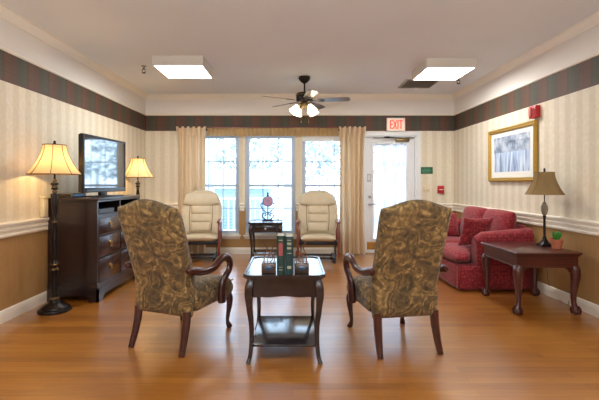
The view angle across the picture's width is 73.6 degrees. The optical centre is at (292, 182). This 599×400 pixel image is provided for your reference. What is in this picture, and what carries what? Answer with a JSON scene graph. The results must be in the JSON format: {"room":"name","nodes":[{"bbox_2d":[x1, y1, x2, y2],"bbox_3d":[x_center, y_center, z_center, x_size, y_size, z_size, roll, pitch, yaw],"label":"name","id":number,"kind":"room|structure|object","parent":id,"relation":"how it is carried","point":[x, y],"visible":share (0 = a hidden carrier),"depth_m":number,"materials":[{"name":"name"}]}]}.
{"room":"care facility","nodes":[
{"label":"care facility","id":0,"kind":"room"},
{"bbox_2d":[0,17,145,310],"bbox_3d":[-2.655,-0.152,2.700,0.150,2.785,8.900,0,0,0],"label":"wall","id":1,"kind":"structure","parent":0,"point":[38,106],"depth_m":4.02,"materials":[{"name":"paper"}]},
{"bbox_2d":[0,291,46,323],"bbox_3d":[-2.572,1.184,2.700,0.016,0.112,8.600,0,0,0],"label":"baseboard","id":2,"kind":"structure","parent":1,"relation":"attached to","point":[9,313],"depth_m":3.79,"materials":[{"name":"white paint"}]},
{"bbox_2d":[0,217,48,238],"bbox_3d":[-2.559,0.424,2.700,0.042,0.141,8.600,0,0,0],"label":"trim","id":3,"kind":"structure","parent":1,"relation":"attached to","point":[22,227],"depth_m":3.79,"materials":[{"name":"white paint"}]},
{"bbox_2d":[39,196,48,216],"bbox_3d":[-2.550,0.242,4.103,0.058,0.215,0.085,0,0,0],"label":"wall box","id":4,"kind":"object","parent":1,"relation":"attached to","point":[43,199],"visible":1,"depth_m":4.07,"materials":[{"name":"beige plastic"}]},
{"bbox_2d":[0,46,145,115],"bbox_3d":[-2.572,-1.194,2.700,0.016,0.032,8.600,0,0,0],"label":"trim","id":5,"kind":"structure","parent":1,"relation":"attached to","point":[1,47],"depth_m":4.44,"materials":[{"name":"white paint"}]},
{"bbox_2d":[0,3,147,98],"bbox_3d":[-2.545,-1.502,2.700,0.070,0.085,8.600,0,0,0],"label":"trim","id":6,"kind":"structure","parent":1,"relation":"attached to","point":[6,13],"depth_m":4.39,"materials":[{"name":"white paint"}]},
{"bbox_2d":[0,254,598,399],"bbox_3d":[0.120,1.290,2.700,5.700,0.100,8.900,0,0,0],"label":"floor","id":7,"kind":"structure","parent":0,"point":[548,351],"depth_m":2.89,"materials":[{"name":"brown wood"}]},
{"bbox_2d":[26,140,81,315],"bbox_3d":[-2.312,0.412,3.880,0.471,1.655,0.471,0,0,0],"label":"floor lamp","id":8,"kind":"object","parent":7,"relation":"on","point":[54,159],"visible":1,"depth_m":3.83,"materials":[{"name":"brown metal"}]},
{"bbox_2d":[47,195,139,301],"bbox_3d":[-2.285,0.698,4.720,0.550,1.085,1.140,0,0,0],"label":"chest","id":9,"kind":"object","parent":7,"relation":"on","point":[92,254],"visible":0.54,"depth_m":4.17,"materials":[{"name":"brown wood"}]},
{"bbox_2d":[51,193,85,197],"bbox_3d":[-2.404,0.132,4.283,0.253,0.045,0.224,0,0,8],"label":"box","id":10,"kind":"object","parent":9,"relation":"on","point":[59,195],"visible":0.98,"depth_m":4.18,"materials":[{"name":"grey plastic"}]},
{"bbox_2d":[78,133,125,196],"bbox_3d":[-2.147,-0.179,4.574,0.225,0.668,0.910,0,0,4],"label":"television","id":11,"kind":"object","parent":9,"relation":"on","point":[101,160],"visible":0.98,"depth_m":4.47,"materials":[{"name":"black plastic"}]},
{"bbox_2d":[126,156,153,199],"bbox_3d":[-2.335,0.412,6.020,0.471,1.655,0.471,0,0,0],"label":"floor lamp","id":12,"kind":"object","parent":7,"relation":"on","point":[137,168],"visible":0.7,"depth_m":5.92,"materials":[{"name":"beige fabric"}]},
{"bbox_2d":[117,199,233,356],"bbox_3d":[-0.914,0.681,3.178,0.672,1.137,0.820,0,0,21],"label":"armchair","id":13,"kind":"object","parent":7,"relation":"on","point":[167,281],"visible":1,"depth_m":2.92,"materials":[{"name":"brown fabric"}]},
{"bbox_2d":[181,190,222,261],"bbox_3d":[-1.498,0.678,6.497,0.703,1.123,0.644,0,0,-6],"label":"glider chair","id":14,"kind":"object","parent":7,"relation":"on","point":[201,210],"visible":0.74,"depth_m":6.51,"materials":[{"name":"beige leather"}]},
{"bbox_2d":[183,191,218,205],"bbox_3d":[-1.512,0.265,6.633,0.584,0.250,0.150,0,0,-6],"label":"pillow","id":15,"kind":"object","parent":14,"relation":"on","point":[194,198],"depth_m":6.59,"materials":[{"name":"beige leather"}]},
{"bbox_2d":[187,233,217,241],"bbox_3d":[-1.490,0.871,6.420,0.550,0.137,0.460,0,0,-6],"label":"seat cushion","id":16,"kind":"object","parent":14,"relation":"on","point":[191,237],"depth_m":6.22,"materials":[{"name":"beige leather"}]},
{"bbox_2d":[248,220,282,260],"bbox_3d":[-0.437,0.934,6.540,0.550,0.627,0.520,0,0,0],"label":"side table","id":17,"kind":"object","parent":7,"relation":"on","point":[255,226],"visible":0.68,"depth_m":6.32,"materials":[{"name":"brown wood"}]},
{"bbox_2d":[252,249,276,254],"bbox_3d":[-0.437,1.127,6.540,0.434,0.017,0.404,0,0,0],"label":"shelf","id":18,"kind":"object","parent":17,"relation":"attached to","point":[255,251],"depth_m":6.53,"materials":[{"name":"brown wood"}]},
{"bbox_2d":[260,192,274,221],"bbox_3d":[-0.405,0.382,6.450,0.246,0.478,0.090,0,0,0],"label":"clock","id":19,"kind":"object","parent":17,"relation":"on","point":[267,201],"visible":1,"depth_m":6.43,"materials":[{"name":"metal"}]},
{"bbox_2d":[243,256,324,364],"bbox_3d":[-0.060,0.937,3.070,0.566,0.622,0.720,0,0,0],"label":"coffee table","id":20,"kind":"object","parent":7,"relation":"on","point":[270,331],"visible":1,"depth_m":2.77,"materials":[{"name":"brown wood"}]},
{"bbox_2d":[261,242,275,272],"bbox_3d":[-0.172,0.527,2.862,0.100,0.212,0.116,0,0,0],"label":"bookend","id":21,"kind":"object","parent":20,"relation":"on","point":[267,266],"visible":1,"depth_m":2.81,"materials":[{"name":"brown wood"}]},
{"bbox_2d":[277,233,284,274],"bbox_3d":[-0.085,0.499,2.861,0.054,0.268,0.198,0,0,0],"label":"book","id":22,"kind":"object","parent":20,"relation":"on","point":[280,236],"visible":0.99,"depth_m":2.77,"materials":[{"name":"green paper"}]},
{"bbox_2d":[254,316,314,346],"bbox_3d":[-0.060,1.127,3.070,0.450,0.017,0.604,0,0,0],"label":"shelf","id":23,"kind":"object","parent":20,"relation":"attached to","point":[271,331],"depth_m":3.01,"materials":[{"name":"brown wood"}]},
{"bbox_2d":[285,234,292,274],"bbox_3d":[-0.026,0.502,2.861,0.056,0.262,0.198,0,0,0],"label":"book","id":24,"kind":"object","parent":20,"relation":"on","point":[288,237],"visible":1,"depth_m":2.77,"materials":[{"name":"green paper"}]},
{"bbox_2d":[295,242,308,272],"bbox_3d":[0.062,0.527,2.862,0.100,0.212,0.116,0,0,0],"label":"bookend","id":25,"kind":"object","parent":20,"relation":"on","point":[300,266],"visible":1,"depth_m":2.81,"materials":[{"name":"brown wood"}]},
{"bbox_2d":[296,190,340,262],"bbox_3d":[0.403,0.678,6.477,0.703,1.123,0.644,0,0,2],"label":"glider chair","id":26,"kind":"object","parent":7,"relation":"on","point":[317,221],"visible":0.96,"depth_m":6.48,"materials":[{"name":"beige leather"}]},
{"bbox_2d":[300,191,335,205],"bbox_3d":[0.407,0.265,6.614,0.584,0.250,0.150,0,0,2],"label":"pillow","id":27,"kind":"object","parent":26,"relation":"on","point":[310,198],"depth_m":6.57,"materials":[{"name":"beige leather"}]},
{"bbox_2d":[301,233,335,241],"bbox_3d":[0.400,0.871,6.400,0.550,0.137,0.460,0,0,2],"label":"seat cushion","id":28,"kind":"object","parent":26,"relation":"on","point":[306,237],"depth_m":6.19,"materials":[{"name":"beige leather"}]},
{"bbox_2d":[343,199,451,358],"bbox_3d":[0.796,0.681,3.116,0.672,1.137,0.820,0,0,-10],"label":"armchair","id":29,"kind":"object","parent":7,"relation":"on","point":[402,280],"visible":1,"depth_m":2.86,"materials":[{"name":"brown fabric"}]},
{"bbox_2d":[439,206,533,289],"bbox_3d":[2.321,0.780,5.400,0.921,0.890,1.622,0,0,0],"label":"loveseat","id":30,"kind":"object","parent":7,"relation":"on","point":[464,264],"visible":0.53,"depth_m":4.63,"materials":[{"name":"red fabric"}]},
{"bbox_2d":[445,236,459,242],"bbox_3d":[2.220,0.863,5.795,0.720,0.170,0.776,0,0,0],"label":"seat cushion","id":31,"kind":"object","parent":30,"relation":"on","point":[450,239],"depth_m":5.55,"materials":[{"name":"red fabric"}]},
{"bbox_2d":[447,213,459,236],"bbox_3d":[2.260,0.615,5.920,0.360,0.338,0.188,0,0,5],"label":"throw pillow","id":32,"kind":"object","parent":30,"relation":"on","point":[453,227],"visible":0.38,"depth_m":5.84,"materials":[{"name":"red fabric"}]},
{"bbox_2d":[443,243,470,262],"bbox_3d":[2.220,0.863,5.005,0.720,0.170,0.776,0,0,0],"label":"seat cushion","id":33,"kind":"object","parent":30,"relation":"on","point":[453,252],"depth_m":4.80,"materials":[{"name":"red fabric"}]},
{"bbox_2d":[460,206,486,233],"bbox_3d":[2.578,0.568,5.683,0.238,0.467,0.624,0,0,0],"label":"cushion","id":34,"kind":"object","parent":30,"relation":"on","point":[475,212],"depth_m":5.61,"materials":[{"name":"red fabric"}]},
{"bbox_2d":[458,218,492,244],"bbox_3d":[2.250,0.600,4.930,0.380,0.352,0.197,0,0,-6],"label":"throw pillow","id":35,"kind":"object","parent":30,"relation":"on","point":[471,227],"visible":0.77,"depth_m":4.85,"materials":[{"name":"red fabric"}]},
{"bbox_2d":[483,209,516,230],"bbox_3d":[2.578,0.568,5.047,0.238,0.467,0.624,0,0,0],"label":"cushion","id":36,"kind":"object","parent":30,"relation":"on","point":[502,219],"depth_m":4.84,"materials":[{"name":"red fabric"}]},
{"bbox_2d":[481,242,582,314],"bbox_3d":[2.392,0.946,4.085,0.627,0.589,0.712,0,0,0],"label":"end table","id":37,"kind":"object","parent":7,"relation":"on","point":[522,256],"visible":1,"depth_m":3.76,"materials":[{"name":"brown wood"}]},
{"bbox_2d":[525,168,568,304],"bbox_3d":[2.640,0.543,4.204,0.407,1.404,0.444,0,0,0],"label":"table lamp","id":38,"kind":"object","parent":37,"relation":"on","point":[544,183],"visible":0.97,"depth_m":4.09,"materials":[{"name":"beige fabric"}]},
{"bbox_2d":[549,231,563,248],"bbox_3d":[2.625,0.563,3.985,0.125,0.176,0.125,0,0,0],"label":"potted plant","id":39,"kind":"object","parent":37,"relation":"on","point":[556,242],"visible":1,"depth_m":3.95,"materials":[{"name":"green plant"}]},
{"bbox_2d":[0,0,598,93],"bbox_3d":[0.120,-1.595,2.700,5.700,0.100,8.900,0,0,0],"label":"ceiling","id":40,"kind":"structure","parent":0,"point":[250,46],"depth_m":4.22,"materials":[{"name":"paint"}]},
{"bbox_2d":[152,56,212,78],"bbox_3d":[-1.400,-1.486,5.160,0.620,0.118,0.620,0,0,0],"label":"ceiling light","id":41,"kind":"object","parent":40,"relation":"attached to","point":[171,67],"visible":1,"depth_m":4.95,"materials":[{"name":"white plastic"}]},
{"bbox_2d":[155,66,210,77],"bbox_3d":[-1.400,-1.434,5.160,0.588,0.010,0.588,0,0,0],"label":"diffuser","id":42,"kind":"object","parent":41,"relation":"attached to","point":[168,71],"depth_m":5.13,"materials":[{"name":"white plastic"}]},
{"bbox_2d":[262,75,349,122],"bbox_3d":[0.193,-1.206,5.804,1.255,0.677,1.255,0,0,0],"label":"ceiling fan","id":43,"kind":"object","parent":40,"relation":"hanging from","point":[305,99],"visible":1,"depth_m":5.75,"materials":[{"name":"brown metal"}]},
{"bbox_2d":[398,79,439,87],"bbox_3d":[1.945,-1.537,6.210,0.510,0.016,0.510,0,0,0],"label":"ceiling vent","id":44,"kind":"object","parent":40,"relation":"in","point":[408,83],"visible":0.97,"depth_m":6.15,"materials":[{"name":"metal"}]},
{"bbox_2d":[412,58,476,79],"bbox_3d":[1.960,-1.486,5.250,0.620,0.118,0.620,0,0,0],"label":"ceiling light","id":45,"kind":"object","parent":40,"relation":"attached to","point":[430,68],"visible":1,"depth_m":5.04,"materials":[{"name":"white plastic"}]},
{"bbox_2d":[414,68,473,79],"bbox_3d":[1.960,-1.434,5.250,0.588,0.010,0.588,0,0,0],"label":"diffuser","id":46,"kind":"object","parent":45,"relation":"attached to","point":[424,73],"depth_m":5.22,"materials":[{"name":"white plastic"}]},
{"bbox_2d":[146,100,453,246],"bbox_3d":[0.120,-0.152,7.075,5.400,2.785,0.150,0,0,0],"label":"wall","id":47,"kind":"structure","parent":0,"point":[437,132],"depth_m":7.00,"materials":[{"name":"paint"}]},
{"bbox_2d":[205,136,240,238],"bbox_3d":[-1.366,0.060,7.040,0.908,1.840,0.180,0,0,0],"label":"window","id":48,"kind":"structure","parent":47,"relation":"in","point":[208,185],"depth_m":7.06,"materials":[{"name":"white wood"}]},
{"bbox_2d":[205,134,238,233],"bbox_3d":[-1.366,0.019,7.022,0.840,1.755,0.036,0,0,0],"label":"window blind","id":49,"kind":"object","parent":48,"relation":"attached to","point":[229,137],"visible":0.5,"depth_m":7.01,"materials":[{"name":"white plastic"}]},
{"bbox_2d":[243,136,296,238],"bbox_3d":[-0.397,0.060,7.040,0.941,1.840,0.180,0,0,0],"label":"window","id":50,"kind":"structure","parent":47,"relation":"in","point":[248,185],"depth_m":7.06,"materials":[{"name":"white wood"}]},
{"bbox_2d":[246,136,294,233],"bbox_3d":[-0.397,0.019,7.022,0.873,1.755,0.036,0,0,0],"label":"window blind","id":51,"kind":"object","parent":50,"relation":"attached to","point":[285,137],"visible":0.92,"depth_m":7.01,"materials":[{"name":"white plastic"}]},
{"bbox_2d":[178,127,362,127],"bbox_3d":[-0.370,-0.960,6.973,3.244,0.030,0.054,0,0,0],"label":"curtain rod","id":52,"kind":"object","parent":47,"relation":"attached to","point":[178,127],"visible":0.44,"depth_m":6.95,"materials":[{"name":"brown wood"}]},
{"bbox_2d":[176,126,205,253],"bbox_3d":[-1.735,0.130,6.863,0.508,2.181,0.150,0,0,0],"label":"window curtain","id":53,"kind":"object","parent":52,"relation":"hanging from","point":[192,141],"visible":0.66,"depth_m":6.87,"materials":[{"name":"beige fabric"}]},
{"bbox_2d":[207,128,338,135],"bbox_3d":[-0.350,-0.882,6.930,2.292,0.135,0.045,0,0,0],"label":"window valance","id":54,"kind":"object","parent":52,"relation":"hanging from","point":[210,131],"visible":1,"depth_m":6.93,"materials":[{"name":"beige fabric"}]},
{"bbox_2d":[339,126,365,254],"bbox_3d":[1.012,0.130,6.863,0.463,2.181,0.150,0,0,0],"label":"window curtain","id":55,"kind":"object","parent":52,"relation":"hanging from","point":[351,214],"visible":0.98,"depth_m":6.86,"materials":[{"name":"beige fabric"}]},
{"bbox_2d":[206,247,354,253],"bbox_3d":[0.120,1.184,6.992,5.400,0.112,0.016,0,0,0],"label":"baseboard","id":56,"kind":"structure","parent":47,"relation":"attached to","point":[230,250],"depth_m":6.98,"materials":[{"name":"white paint"}]},
{"bbox_2d":[145,94,453,99],"bbox_3d":[0.120,-1.502,6.965,5.400,0.085,0.070,0,0,0],"label":"trim","id":57,"kind":"structure","parent":47,"relation":"attached to","point":[149,96],"depth_m":6.96,"materials":[{"name":"white paint"}]},
{"bbox_2d":[146,114,453,115],"bbox_3d":[0.120,-1.194,6.992,5.400,0.032,0.016,0,0,0],"label":"trim","id":58,"kind":"structure","parent":47,"relation":"attached to","point":[146,114],"depth_m":6.99,"materials":[{"name":"white paint"}]},
{"bbox_2d":[164,203,453,210],"bbox_3d":[0.120,0.424,6.979,5.400,0.141,0.042,0,0,0],"label":"trim","id":59,"kind":"structure","parent":47,"relation":"attached to","point":[450,205],"depth_m":6.97,"materials":[{"name":"white paint"}]},
{"bbox_2d":[300,142,339,237],"bbox_3d":[0.599,0.060,7.040,0.942,1.840,0.180,0,0,0],"label":"window","id":60,"kind":"structure","parent":47,"relation":"in","point":[304,161],"depth_m":7.07,"materials":[{"name":"white wood"}]},
{"bbox_2d":[302,135,339,233],"bbox_3d":[0.599,0.019,7.022,0.874,1.755,0.036,0,0,0],"label":"window blind","id":61,"kind":"object","parent":60,"relation":"attached to","point":[304,138],"visible":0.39,"depth_m":7.01,"materials":[{"name":"white plastic"}]},
{"bbox_2d":[360,132,420,253],"bbox_3d":[1.700,0.172,7.021,1.060,2.135,0.258,0,0,0],"label":"door","id":62,"kind":"structure","parent":47,"relation":"in","point":[412,139],"depth_m":7.03,"materials":[{"name":"white paint"}]},
{"bbox_2d":[367,174,370,181],"bbox_3d":[1.335,-0.090,7.027,0.070,0.140,0.004,0,0,0],"label":"sign","id":63,"kind":"object","parent":62,"relation":"attached to","point":[368,175],"visible":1,"depth_m":7.03,"materials":[{"name":"white plastic"}]},
{"bbox_2d":[374,143,406,230],"bbox_3d":[1.700,0.075,7.001,0.582,1.530,0.041,0,0,0],"label":"door curtain","id":64,"kind":"object","parent":62,"relation":"attached to","point":[389,159],"visible":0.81,"depth_m":7.00,"materials":[{"name":"white fabric"}]},
{"bbox_2d":[386,118,404,131],"bbox_3d":[1.790,-1.015,6.971,0.320,0.236,0.057,0,0,0],"label":"exit sign","id":65,"kind":"object","parent":47,"relation":"attached to","point":[392,124],"visible":1,"depth_m":6.95,"materials":[{"name":"white plastic"}]},
{"bbox_2d":[423,185,429,191],"bbox_3d":[2.333,0.100,6.992,0.116,0.120,0.016,0,0,0],"label":"light switch","id":66,"kind":"object","parent":47,"relation":"attached to","point":[426,188],"visible":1,"depth_m":6.99,"materials":[{"name":"beige plastic"}]},
{"bbox_2d":[421,167,432,173],"bbox_3d":[2.333,-0.220,6.996,0.224,0.120,0.007,0,0,0],"label":"wall sign","id":67,"kind":"object","parent":47,"relation":"attached to","point":[424,170],"visible":1,"depth_m":6.99,"materials":[{"name":"green plastic"}]},
{"bbox_2d":[437,186,443,192],"bbox_3d":[2.579,0.115,6.973,0.110,0.130,0.052,0,0,0],"label":"fire alarm","id":68,"kind":"object","parent":47,"relation":"attached to","point":[440,189],"visible":1,"depth_m":6.96,"materials":[{"name":"red plastic"}]},
{"bbox_2d":[454,25,598,304],"bbox_3d":[2.895,-0.152,2.700,0.150,2.785,8.900,0,0,0],"label":"wall","id":69,"kind":"structure","parent":0,"point":[568,99],"depth_m":4.33,"materials":[{"name":"paper"}]},
{"bbox_2d":[488,120,537,181],"bbox_3d":[2.800,-0.375,5.155,0.040,0.710,1.110,0,0,0],"label":"framed picture","id":70,"kind":"object","parent":69,"relation":"attached to","point":[512,150],"visible":0.87,"depth_m":5.07},
{"bbox_2d":[494,131,529,171],"bbox_3d":[2.808,-0.383,5.160,0.002,0.471,0.846,0,0,0],"label":"print","id":71,"kind":"object","parent":70,"relation":"attached to","point":[511,150],"depth_m":5.12},
{"bbox_2d":[452,11,598,98],"bbox_3d":[2.785,-1.502,2.700,0.070,0.085,8.600,0,0,0],"label":"trim","id":72,"kind":"structure","parent":69,"relation":"attached to","point":[591,21],"depth_m":4.56,"materials":[{"name":"white paint"}]},
{"bbox_2d":[453,203,598,236],"bbox_3d":[2.799,0.424,2.700,0.042,0.141,8.600,0,0,0],"label":"trim","id":73,"kind":"structure","parent":69,"relation":"attached to","point":[588,227],"depth_m":4.23,"materials":[{"name":"white paint"}]},
{"bbox_2d":[454,52,598,115],"bbox_3d":[2.812,-1.194,2.700,0.016,0.032,8.600,0,0,0],"label":"trim","id":74,"kind":"structure","parent":69,"relation":"attached to","point":[597,53],"depth_m":4.59,"materials":[{"name":"white paint"}]},
{"bbox_2d":[528,105,539,118],"bbox_3d":[2.780,-0.820,4.620,0.078,0.140,0.130,0,0,0],"label":"fire alarm strobe","id":75,"kind":"object","parent":69,"relation":"attached to","point":[533,111],"visible":1,"depth_m":4.58,"materials":[{"name":"red plastic"}]},
{"bbox_2d":[537,281,598,317],"bbox_3d":[2.812,1.184,2.700,0.016,0.112,8.600,0,0,0],"label":"baseboard","id":76,"kind":"structure","parent":69,"relation":"attached to","point":[586,306],"depth_m":4.11,"materials":[{"name":"white paint"}]},
{"label":"outside","id":77,"kind":"structure","parent":0,"visible":0},
{"bbox_2d":[272,215,376,237],"bbox_3d":[0.000,2.640,19.575,32.000,0.200,24.850,0,0,0],"label":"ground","id":78,"kind":"structure","parent":77,"point":[272,215],"depth_m":28.62,"materials":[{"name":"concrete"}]},
{"bbox_2d":[215,169,277,229],"bbox_3d":[-3.900,0.991,16.000,6.600,3.102,3.800,0,0,0],"label":"neighbouring house","id":79,"kind":"structure","parent":78,"relation":"on","point":[254,191],"depth_m":14.48,"materials":[{"name":"blue"}]},
{"bbox_2d":[215,139,339,182],"bbox_3d":[-0.045,0.039,19.731,18.316,5.010,2.952,0,0,0],"label":"foliage","id":80,"kind":"object","parent":78,"relation":"on","point":[233,146],"visible":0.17,"depth_m":19.31,"materials":[{"name":"white plant"}]},
{"bbox_3d":[0.000,1.905,8.175,8.000,1.270,2.050,0,0,0],"label":"floor","id":81,"kind":"structure","parent":78,"relation":"on","visible":0},
{"bbox_2d":[205,139,214,191],"bbox_3d":[-1.850,-0.105,8.900,0.240,2.750,0.240,0,0,0],"label":"porch post","id":82,"kind":"object","parent":81,"relation":"on","point":[211,141],"visible":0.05,"depth_m":8.81,"materials":[{"name":"white paint"}]},
{"bbox_2d":[283,139,290,229],"bbox_3d":[-0.120,-0.105,8.900,0.240,2.750,0.240,0,0,0],"label":"porch post","id":83,"kind":"object","parent":81,"relation":"on","point":[288,141],"visible":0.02,"depth_m":8.81,"materials":[{"name":"white paint"}]},
{"bbox_2d":[219,197,375,236],"bbox_3d":[0.440,0.755,8.900,4.320,0.870,0.060,0,0,0],"label":"porch railing","id":84,"kind":"object","parent":81,"relation":"on","point":[220,198],"visible":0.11,"depth_m":8.88,"materials":[{"name":"white paint"}]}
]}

